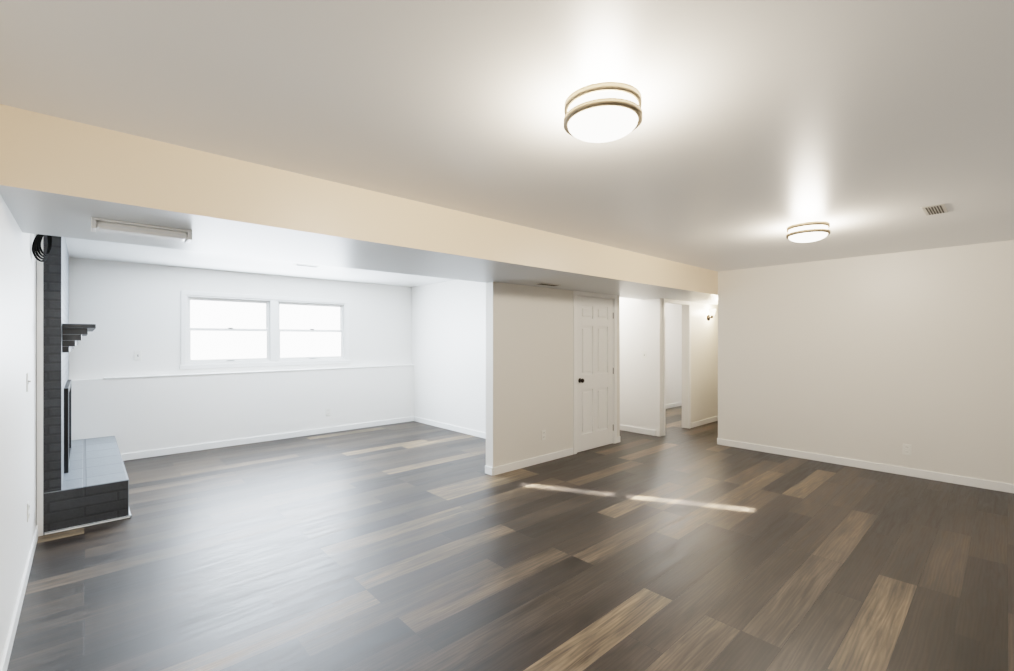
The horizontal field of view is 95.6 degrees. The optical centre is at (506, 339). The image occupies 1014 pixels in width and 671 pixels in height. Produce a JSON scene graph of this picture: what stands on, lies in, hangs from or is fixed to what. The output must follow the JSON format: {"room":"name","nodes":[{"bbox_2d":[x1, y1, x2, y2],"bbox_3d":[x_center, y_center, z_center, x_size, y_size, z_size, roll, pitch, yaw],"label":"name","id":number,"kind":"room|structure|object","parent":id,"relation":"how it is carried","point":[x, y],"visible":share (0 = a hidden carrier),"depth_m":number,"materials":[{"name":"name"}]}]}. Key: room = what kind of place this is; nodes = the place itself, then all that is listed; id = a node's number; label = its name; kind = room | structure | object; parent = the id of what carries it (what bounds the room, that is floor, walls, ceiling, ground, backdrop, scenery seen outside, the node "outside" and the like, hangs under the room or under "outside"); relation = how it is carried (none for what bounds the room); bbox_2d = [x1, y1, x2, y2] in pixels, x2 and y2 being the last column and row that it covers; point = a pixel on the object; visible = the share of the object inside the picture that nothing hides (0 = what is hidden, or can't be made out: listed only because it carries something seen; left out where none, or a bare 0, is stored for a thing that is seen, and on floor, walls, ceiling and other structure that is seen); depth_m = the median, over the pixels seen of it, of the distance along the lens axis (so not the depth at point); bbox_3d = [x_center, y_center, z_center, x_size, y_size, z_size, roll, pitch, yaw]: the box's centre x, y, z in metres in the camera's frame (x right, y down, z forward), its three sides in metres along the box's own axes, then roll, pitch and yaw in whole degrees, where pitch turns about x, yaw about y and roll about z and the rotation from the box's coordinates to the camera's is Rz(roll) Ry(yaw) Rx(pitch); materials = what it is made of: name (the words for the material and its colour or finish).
{"room":"living room","nodes":[
{"label":"living room","id":0,"kind":"room"},
{"bbox_2d":[0,195,35,661],"bbox_3d":[-2.009,0.260,1.705,0.120,2.420,9.870,0,0,-43],"label":"wall","id":1,"kind":"structure","parent":0,"point":[17,365],"depth_m":2.41,"materials":[{"name":"white paint"}]},
{"bbox_2d":[0,525,37,670],"bbox_3d":[-1.103,1.427,0.819,0.016,0.085,7.098,0,0,-43],"label":"baseboard","id":2,"kind":"structure","parent":1,"relation":"attached to","point":[7,650],"depth_m":2.40,"materials":[{"name":"white paint"}]},
{"bbox_2d":[27,501,29,521],"bbox_3d":[-3.034,1.090,2.916,0.009,0.116,0.072,0,0,-43],"label":"outlet","id":3,"kind":"object","parent":1,"relation":"attached to","point":[28,508],"visible":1,"depth_m":2.90,"materials":[{"name":"white plastic"}]},
{"bbox_2d":[26,373,30,391],"bbox_3d":[-3.010,0.270,2.897,0.018,0.116,0.072,0,0,-43],"label":"light switch","id":4,"kind":"object","parent":1,"relation":"attached to","point":[27,382],"visible":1,"depth_m":2.87,"materials":[{"name":"white plastic"}]},
{"bbox_2d":[69,257,413,453],"bbox_3d":[-3.447,0.260,6.882,4.766,2.420,0.300,0,0,-43],"label":"wall","id":5,"kind":"structure","parent":0,"point":[128,309],"depth_m":6.12,"materials":[{"name":"white paint"}]},
{"bbox_2d":[134,351,141,359],"bbox_3d":[-4.592,0.200,5.723,0.072,0.116,0.018,0,0,-43],"label":"light switch","id":6,"kind":"object","parent":5,"relation":"attached to","point":[137,355],"visible":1,"depth_m":5.72,"materials":[{"name":"white plastic"}]},
{"bbox_2d":[104,364,412,378],"bbox_3d":[-3.252,0.463,6.903,4.210,0.015,0.092,0,0,-43],"label":"ledge cap","id":7,"kind":"object","parent":5,"relation":"on","point":[247,372],"visible":1,"depth_m":6.45,"materials":[{"name":"white paint"}]},
{"bbox_2d":[179,291,349,368],"bbox_3d":[-3.462,-0.125,6.821,2.300,1.030,0.130,0,0,-43],"label":"window","id":8,"kind":"structure","parent":5,"relation":"in","point":[223,330],"depth_m":6.71,"materials":[{"name":"white paint"}]},
{"bbox_2d":[121,416,411,460],"bbox_3d":[-3.176,1.427,6.916,4.080,0.085,0.016,0,0,-43],"label":"baseboard","id":9,"kind":"structure","parent":5,"relation":"attached to","point":[189,448],"depth_m":6.52,"materials":[{"name":"white paint"}]},
{"bbox_2d":[412,280,485,432],"bbox_3d":[-0.523,0.260,7.133,0.120,2.420,3.447,0,0,-43],"label":"wall","id":10,"kind":"structure","parent":0,"point":[449,340],"depth_m":7.47,"materials":[{"name":"white paint"}]},
{"bbox_2d":[412,416,485,438],"bbox_3d":[-0.534,1.427,7.047,0.013,0.085,3.337,0,0,-43],"label":"baseboard","id":11,"kind":"structure","parent":10,"relation":"attached to","point":[438,424],"depth_m":7.43,"materials":[{"name":"white paint"}]},
{"bbox_2d":[0,0,1013,286],"bbox_3d":[1.842,-1.010,5.189,10.866,0.120,10.150,0,0,-43],"label":"ceiling","id":12,"kind":"structure","parent":0,"point":[868,126],"depth_m":1.87,"materials":[{"name":"white paint"}]},
{"bbox_2d":[32,234,51,261],"bbox_3d":[-3.229,-0.743,3.197,0.090,0.412,0.250,0,0,-43],"label":"cord","id":13,"kind":"object","parent":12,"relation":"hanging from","point":[36,247],"visible":0.85,"depth_m":3.15,"materials":[{"name":"black plastic"}]},
{"bbox_2d":[293,264,319,267],"bbox_3d":[-2.580,-0.946,5.913,0.300,0.008,0.120,0,0,-43],"label":"ceiling vent","id":14,"kind":"object","parent":12,"relation":"in","point":[306,265],"visible":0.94,"depth_m":5.88,"materials":[{"name":"silver metal"}]},
{"bbox_2d":[0,104,717,304],"bbox_3d":[1.341,-0.786,5.735,10.266,0.327,1.133,0,0,-43],"label":"bulkhead","id":15,"kind":"object","parent":12,"relation":"attached to","point":[61,177],"visible":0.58,"depth_m":2.71,"materials":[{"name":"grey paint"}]},
{"bbox_2d":[91,217,192,242],"bbox_3d":[-2.002,-0.596,2.534,0.430,0.054,0.140,0,0,-43],"label":"ceiling light","id":16,"kind":"object","parent":15,"relation":"attached to","point":[127,228],"visible":1,"depth_m":2.49,"materials":[{"name":"white paint"}]},
{"bbox_2d":[535,283,560,285],"bbox_3d":[0.462,-0.619,5.204,0.320,0.008,0.120,0,0,-43],"label":"air vent","id":17,"kind":"object","parent":15,"relation":"attached to","point":[547,284],"visible":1,"depth_m":5.16,"materials":[{"name":"silver metal"}]},
{"bbox_2d":[564,82,642,142],"bbox_3d":[0.383,-0.882,1.845,0.310,0.133,0.310,0,0,-43],"label":"ceiling light","id":18,"kind":"object","parent":12,"relation":"attached to","point":[600,112],"visible":1,"depth_m":1.75,"materials":[{"name":"white glass"}]},
{"bbox_2d":[786,221,829,242],"bbox_3d":[2.513,-0.882,3.843,0.310,0.133,0.310,0,0,-43],"label":"ceiling light","id":19,"kind":"object","parent":12,"relation":"attached to","point":[805,232],"visible":1,"depth_m":3.74,"materials":[{"name":"white glass"}]},
{"bbox_2d":[921,204,947,215],"bbox_3d":[3.129,-0.946,3.363,0.300,0.008,0.120,0,0,-43],"label":"ceiling vent","id":20,"kind":"object","parent":12,"relation":"in","point":[935,209],"visible":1,"depth_m":3.34,"materials":[{"name":"silver metal"}]},
{"bbox_2d":[7,406,1013,670],"bbox_3d":[1.842,1.530,5.189,10.866,0.120,10.150,0,0,-43],"label":"floor","id":21,"kind":"structure","parent":0,"point":[411,546],"depth_m":2.99,"materials":[{"name":"brown wood"}]},
{"bbox_2d":[36,234,131,536],"bbox_3d":[-4.096,0.261,4.475,0.550,2.418,2.364,0,0,-43],"label":"fireplace","id":22,"kind":"object","parent":21,"relation":"on","point":[81,483],"visible":0.92,"depth_m":3.54,"materials":[{"name":"brick"}]},
{"bbox_2d":[486,282,619,467],"bbox_3d":[0.691,0.423,5.826,2.400,2.093,0.120,0,0,-43],"label":"wall","id":23,"kind":"structure","parent":0,"point":[529,364],"depth_m":5.34,"materials":[{"name":"white paint"}]},
{"bbox_2d":[488,448,572,475],"bbox_3d":[0.342,1.427,5.417,1.358,0.085,0.016,0,0,-43],"label":"baseboard","id":24,"kind":"structure","parent":23,"relation":"attached to","point":[552,456],"depth_m":5.32,"materials":[{"name":"white paint"}]},
{"bbox_2d":[541,430,545,439],"bbox_3d":[0.440,1.145,5.508,0.072,0.116,0.009,0,0,-43],"label":"outlet","id":25,"kind":"object","parent":23,"relation":"attached to","point":[543,434],"visible":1,"depth_m":5.50,"materials":[{"name":"white plastic"}]},
{"bbox_2d":[573,291,616,453],"bbox_3d":[1.162,0.417,6.248,0.955,2.105,0.136,0,0,-43],"label":"door frame","id":26,"kind":"structure","parent":23,"relation":"attached to","point":[590,294],"depth_m":6.05,"materials":[{"name":"white paint"}]},
{"bbox_2d":[577,296,613,451],"bbox_3d":[1.206,0.450,6.206,0.823,2.029,0.107,0,0,-43],"label":"door","id":27,"kind":"structure","parent":23,"relation":"in","point":[595,373],"depth_m":6.20,"materials":[{"name":"white paint"}]},
{"bbox_2d":[620,425,655,435],"bbox_3d":[1.594,1.427,7.731,0.013,0.085,1.970,0,0,-43],"label":"baseboard","id":28,"kind":"structure","parent":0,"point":[626,428],"depth_m":7.21,"materials":[{"name":"white paint"}]},
{"bbox_2d":[620,297,662,436],"bbox_3d":[1.667,0.260,7.750,0.120,2.420,2.040,0,0,-43],"label":"wall","id":29,"kind":"structure","parent":0,"point":[641,379],"depth_m":7.19,"materials":[{"name":"white paint"}]},
{"bbox_2d":[666,303,681,404],"bbox_3d":[2.731,0.260,9.244,3.470,2.420,0.120,0,0,-43],"label":"wall","id":30,"kind":"structure","parent":0,"point":[673,353],"depth_m":9.97,"materials":[{"name":"white paint"}]},
{"bbox_2d":[666,402,681,408],"bbox_3d":[2.813,1.427,9.229,3.370,0.085,0.013,0,0,-43],"label":"baseboard","id":31,"kind":"structure","parent":30,"relation":"attached to","point":[679,403],"depth_m":9.94,"materials":[{"name":"white paint"}]},
{"bbox_2d":[666,302,717,427],"bbox_3d":[3.638,0.423,8.257,3.470,2.093,0.120,0,0,-43],"label":"wall","id":32,"kind":"structure","parent":0,"point":[704,368],"depth_m":7.88,"materials":[{"name":"white paint"}]},
{"bbox_2d":[663,298,690,435],"bbox_3d":[2.712,0.420,7.314,0.900,2.100,0.016,0,0,-43],"label":"door frame","id":33,"kind":"structure","parent":32,"relation":"attached to","point":[664,352],"depth_m":7.04,"materials":[{"name":"white paint"}]},
{"bbox_2d":[691,416,717,427],"bbox_3d":[4.007,1.427,8.505,2.590,0.085,0.013,0,0,-43],"label":"baseboard","id":34,"kind":"structure","parent":32,"relation":"attached to","point":[713,419],"depth_m":7.95,"materials":[{"name":"white paint"}]},
{"bbox_2d":[707,309,715,320],"bbox_3d":[3.573,-0.427,8.025,0.120,0.205,0.135,0,0,-43],"label":"sconce","id":35,"kind":"object","parent":32,"relation":"attached to","point":[712,312],"visible":1,"depth_m":8.00,"materials":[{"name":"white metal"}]},
{"bbox_2d":[718,240,1013,483],"bbox_3d":[4.675,0.260,4.667,0.120,2.420,4.950,0,0,-43],"label":"wall","id":36,"kind":"structure","parent":0,"point":[881,358],"depth_m":5.14,"materials":[{"name":"white paint"}]},
{"bbox_2d":[717,438,1013,492],"bbox_3d":[4.612,1.427,4.639,0.016,0.085,4.933,0,0,-43],"label":"baseboard","id":37,"kind":"structure","parent":36,"relation":"attached to","point":[924,474],"depth_m":5.13,"materials":[{"name":"white paint"}]},
{"bbox_2d":[903,444,911,455],"bbox_3d":[4.316,1.190,4.963,0.009,0.116,0.072,0,0,-43],"label":"outlet","id":38,"kind":"object","parent":36,"relation":"attached to","point":[907,449],"visible":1,"depth_m":4.96,"materials":[{"name":"white plastic"}]}
]}

